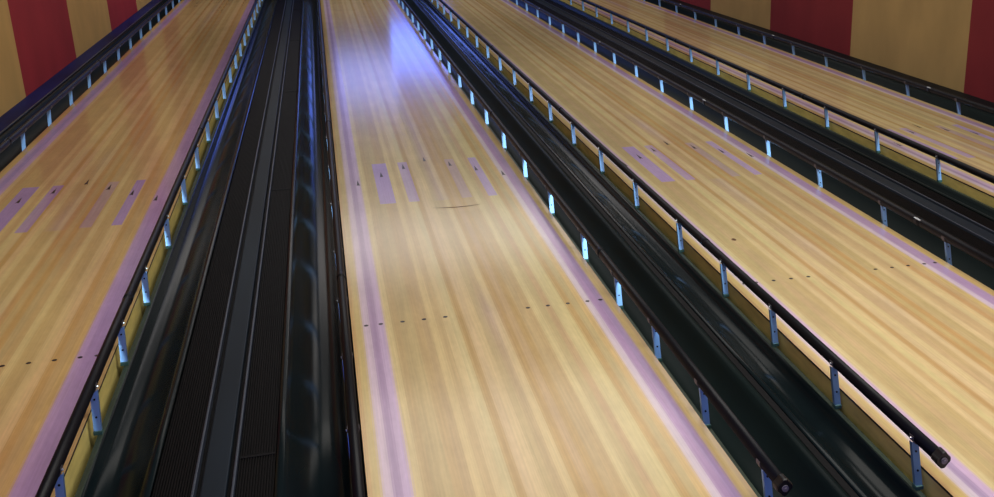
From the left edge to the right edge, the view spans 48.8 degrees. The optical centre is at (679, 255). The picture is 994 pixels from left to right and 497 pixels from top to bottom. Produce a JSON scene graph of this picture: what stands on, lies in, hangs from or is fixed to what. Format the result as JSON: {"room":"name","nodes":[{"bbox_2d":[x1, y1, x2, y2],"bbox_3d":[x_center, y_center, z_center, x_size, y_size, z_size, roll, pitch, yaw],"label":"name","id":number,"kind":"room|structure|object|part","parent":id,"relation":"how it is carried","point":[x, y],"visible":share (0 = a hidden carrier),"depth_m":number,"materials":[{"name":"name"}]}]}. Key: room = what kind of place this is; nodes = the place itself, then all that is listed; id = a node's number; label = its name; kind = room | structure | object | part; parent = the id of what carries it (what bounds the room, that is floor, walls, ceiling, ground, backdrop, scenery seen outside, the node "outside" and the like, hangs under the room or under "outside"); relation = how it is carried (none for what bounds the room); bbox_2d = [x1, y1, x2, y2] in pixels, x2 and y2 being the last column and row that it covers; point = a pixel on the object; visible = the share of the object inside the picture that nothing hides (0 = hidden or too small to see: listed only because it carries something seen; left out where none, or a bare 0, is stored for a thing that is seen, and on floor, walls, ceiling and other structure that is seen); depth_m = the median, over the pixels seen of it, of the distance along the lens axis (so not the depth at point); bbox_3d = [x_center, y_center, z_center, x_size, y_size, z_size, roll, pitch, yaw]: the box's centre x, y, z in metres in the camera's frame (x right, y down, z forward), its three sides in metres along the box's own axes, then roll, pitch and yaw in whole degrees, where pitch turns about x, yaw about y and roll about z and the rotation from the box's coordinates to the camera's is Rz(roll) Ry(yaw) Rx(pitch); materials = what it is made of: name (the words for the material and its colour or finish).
{"room":"sports facility","nodes":[
{"label":"sports facility","id":0,"kind":"room"},
{"bbox_2d":[0,0,151,116],"bbox_3d":[-5.264,-2.931,8.244,0.120,3.560,24.000,-6,20,-17],"label":"wall","id":1,"kind":"structure","parent":0,"point":[39,38],"depth_m":8.95,"materials":[{"name":"paint"}]},
{"bbox_2d":[151,1,367,496],"bbox_3d":[-1.910,-1.643,9.970,7.430,0.280,24.200,-6,20,-17],"label":"floor","id":2,"kind":"structure","parent":0,"point":[354,368],"depth_m":4.48,"materials":[{"name":"black plastic"}]},
{"bbox_2d":[0,0,162,134],"bbox_3d":[-5.588,-1.780,10.081,0.128,0.172,19.030,-6,20,-17],"label":"wall capping","id":3,"kind":"structure","parent":2,"relation":"on","point":[19,110],"depth_m":9.26,"materials":[{"name":"grey"}]},
{"bbox_2d":[0,0,180,171],"bbox_3d":[-5.423,-1.791,10.134,0.219,0.159,19.030,-6,20,-17],"label":"gutter","id":4,"kind":"object","parent":2,"relation":"on","point":[11,152],"visible":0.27,"depth_m":8.72,"materials":[{"name":"black"}]},
{"bbox_2d":[0,0,179,152],"bbox_3d":[-5.130,-1.729,9.601,0.047,0.175,17.007,-6,20,-17],"label":"rail","id":5,"kind":"object","parent":4,"relation":"on","point":[47,108],"visible":0.88,"depth_m":8.18,"materials":[{"name":"black metal"}]},
{"bbox_2d":[0,0,261,496],"bbox_3d":[-4.806,-1.853,10.326,1.074,0.161,19.030,-6,20,-17],"label":"lane","id":6,"kind":"object","parent":2,"relation":"on","point":[81,205],"visible":0.95,"depth_m":5.32,"materials":[{"name":"brown wood"}]},
{"bbox_2d":[74,0,277,496],"bbox_3d":[-4.190,-1.915,10.518,0.219,0.159,19.030,-6,20,-17],"label":"gutter","id":7,"kind":"object","parent":2,"relation":"on","point":[124,460],"visible":0.98,"depth_m":4.25,"materials":[{"name":"black"}]},
{"bbox_2d":[35,0,262,496],"bbox_3d":[-4.114,-1.831,9.917,0.047,0.175,17.007,-6,20,-17],"label":"rail","id":8,"kind":"object","parent":7,"relation":"on","point":[53,477],"visible":1,"depth_m":3.86,"materials":[{"name":"black metal"}]},
{"bbox_2d":[152,0,301,496],"bbox_3d":[-3.931,-1.942,10.598,0.326,0.162,19.030,-6,20,-17],"label":"divider","id":9,"kind":"object","parent":2,"relation":"on","point":[221,441],"visible":0.99,"depth_m":4.11,"materials":[{"name":"black plastic"}]},
{"bbox_3d":[-3.930,-2.003,10.577,0.068,0.021,19.030,-6,20,-17],"label":"panel","id":10,"kind":"part","parent":9,"relation":"part of","materials":[{"name":"plastic"}]},
{"bbox_2d":[274,0,352,496],"bbox_3d":[-3.671,-1.967,10.679,0.219,0.159,19.030,-6,20,-17],"label":"gutter","id":11,"kind":"object","parent":2,"relation":"on","point":[313,457],"visible":0.9,"depth_m":4.26,"materials":[{"name":"black"}]},
{"bbox_2d":[317,0,364,496],"bbox_3d":[-3.379,-1.906,10.146,0.047,0.175,17.007,-6,20,-17],"label":"rail","id":12,"kind":"object","parent":11,"relation":"on","point":[353,428],"visible":1,"depth_m":3.81,"materials":[{"name":"black metal"}]},
{"bbox_2d":[320,0,756,496],"bbox_3d":[-3.055,-2.030,10.870,1.074,0.161,19.030,-6,20,-17],"label":"lane","id":13,"kind":"object","parent":2,"relation":"on","point":[492,359],"visible":1,"depth_m":4.11,"materials":[{"name":"brown wood"}]},
{"bbox_2d":[396,0,849,496],"bbox_3d":[-2.439,-2.091,11.063,0.219,0.159,19.030,-6,20,-17],"label":"gutter","id":14,"kind":"object","parent":2,"relation":"on","point":[808,477],"visible":0.69,"depth_m":4.24,"materials":[{"name":"black"}]},
{"bbox_2d":[398,0,792,496],"bbox_3d":[-2.363,-2.008,10.462,0.047,0.175,17.007,-6,20,-17],"label":"rail","id":15,"kind":"object","parent":14,"relation":"on","point":[771,475],"visible":0.93,"depth_m":3.91,"materials":[{"name":"black metal"}]},
{"bbox_2d":[415,0,858,496],"bbox_3d":[-2.320,-2.103,11.100,0.030,0.158,19.030,-6,20,-17],"label":"strip","id":16,"kind":"object","parent":2,"relation":"on","point":[767,398],"visible":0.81,"depth_m":4.13,"materials":[{"name":"black"}]},
{"bbox_2d":[416,0,925,496],"bbox_3d":[-2.202,-2.115,11.136,0.219,0.159,19.030,-6,20,-17],"label":"gutter","id":17,"kind":"object","parent":2,"relation":"on","point":[855,458],"visible":0.94,"depth_m":4.32,"materials":[{"name":"black plastic"}]},
{"bbox_2d":[431,0,950,490],"bbox_3d":[-1.910,-2.054,10.603,0.047,0.175,17.007,-6,20,-17],"label":"rail","id":18,"kind":"object","parent":17,"relation":"on","point":[937,454],"visible":1,"depth_m":4.05,"materials":[{"name":"black metal"}]},
{"bbox_2d":[430,0,993,496],"bbox_3d":[-1.585,-2.178,11.328,1.074,0.161,19.030,-6,20,-17],"label":"lane","id":19,"kind":"object","parent":2,"relation":"on","point":[917,328],"visible":0.95,"depth_m":4.90,"materials":[{"name":"brown wood"}]},
{"bbox_2d":[510,0,993,289],"bbox_3d":[-0.969,-2.239,11.520,0.219,0.159,19.030,-6,20,-17],"label":"gutter","id":20,"kind":"object","parent":2,"relation":"on","point":[981,272],"visible":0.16,"depth_m":6.44,"materials":[{"name":"black"}]},
{"bbox_2d":[516,0,993,268],"bbox_3d":[-0.894,-2.156,10.919,0.047,0.175,17.007,-6,20,-17],"label":"rail","id":21,"kind":"object","parent":20,"relation":"on","point":[948,239],"visible":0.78,"depth_m":6.10,"materials":[{"name":"black metal"}]},
{"bbox_2d":[528,0,993,256],"bbox_3d":[-0.707,-2.267,11.601,0.333,0.162,19.030,-6,20,-17],"label":"gutter","id":22,"kind":"object","parent":2,"relation":"on","point":[961,222],"visible":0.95,"depth_m":6.96,"materials":[{"name":"black"}]},
{"bbox_2d":[551,0,993,221],"bbox_3d":[-0.444,-2.292,11.683,0.219,0.159,19.030,-6,20,-17],"label":"gutter","id":23,"kind":"object","parent":2,"relation":"on","point":[968,202],"visible":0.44,"depth_m":7.54,"materials":[{"name":"black"}]},
{"bbox_2d":[570,0,993,183],"bbox_3d":[-0.152,-2.231,11.150,0.047,0.175,17.007,-6,20,-17],"label":"rail","id":24,"kind":"object","parent":23,"relation":"on","point":[877,129],"visible":1,"depth_m":7.66,"materials":[{"name":"black metal"}]},
{"bbox_2d":[561,0,993,207],"bbox_3d":[0.172,-2.355,11.875,1.074,0.161,19.030,-6,20,-17],"label":"lane","id":25,"kind":"object","parent":2,"relation":"on","point":[969,141],"visible":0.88,"depth_m":8.55,"materials":[{"name":"brown wood"}]},
{"bbox_2d":[645,0,993,126],"bbox_3d":[0.788,-2.416,12.067,0.219,0.159,19.030,-6,20,-17],"label":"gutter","id":26,"kind":"object","parent":2,"relation":"on","point":[970,112],"visible":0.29,"depth_m":9.93,"materials":[{"name":"black"}]},
{"bbox_2d":[644,0,993,114],"bbox_3d":[0.864,-2.333,11.466,0.047,0.175,17.007,-6,20,-17],"label":"rail","id":27,"kind":"object","parent":26,"relation":"on","point":[906,82],"visible":0.85,"depth_m":9.52,"materials":[{"name":"black metal"}]},
{"bbox_2d":[661,0,993,113],"bbox_3d":[0.962,-2.452,12.114,0.145,0.197,19.030,-6,20,-17],"label":"wall capping","id":28,"kind":"structure","parent":2,"relation":"on","point":[924,82],"depth_m":10.11,"materials":[{"name":"grey"}]},
{"bbox_2d":[680,0,993,102],"bbox_3d":[1.532,-3.616,10.358,0.120,3.560,24.000,-6,20,-17],"label":"wall","id":29,"kind":"structure","parent":0,"point":[946,43],"depth_m":9.40,"materials":[{"name":"paint"}]}
]}

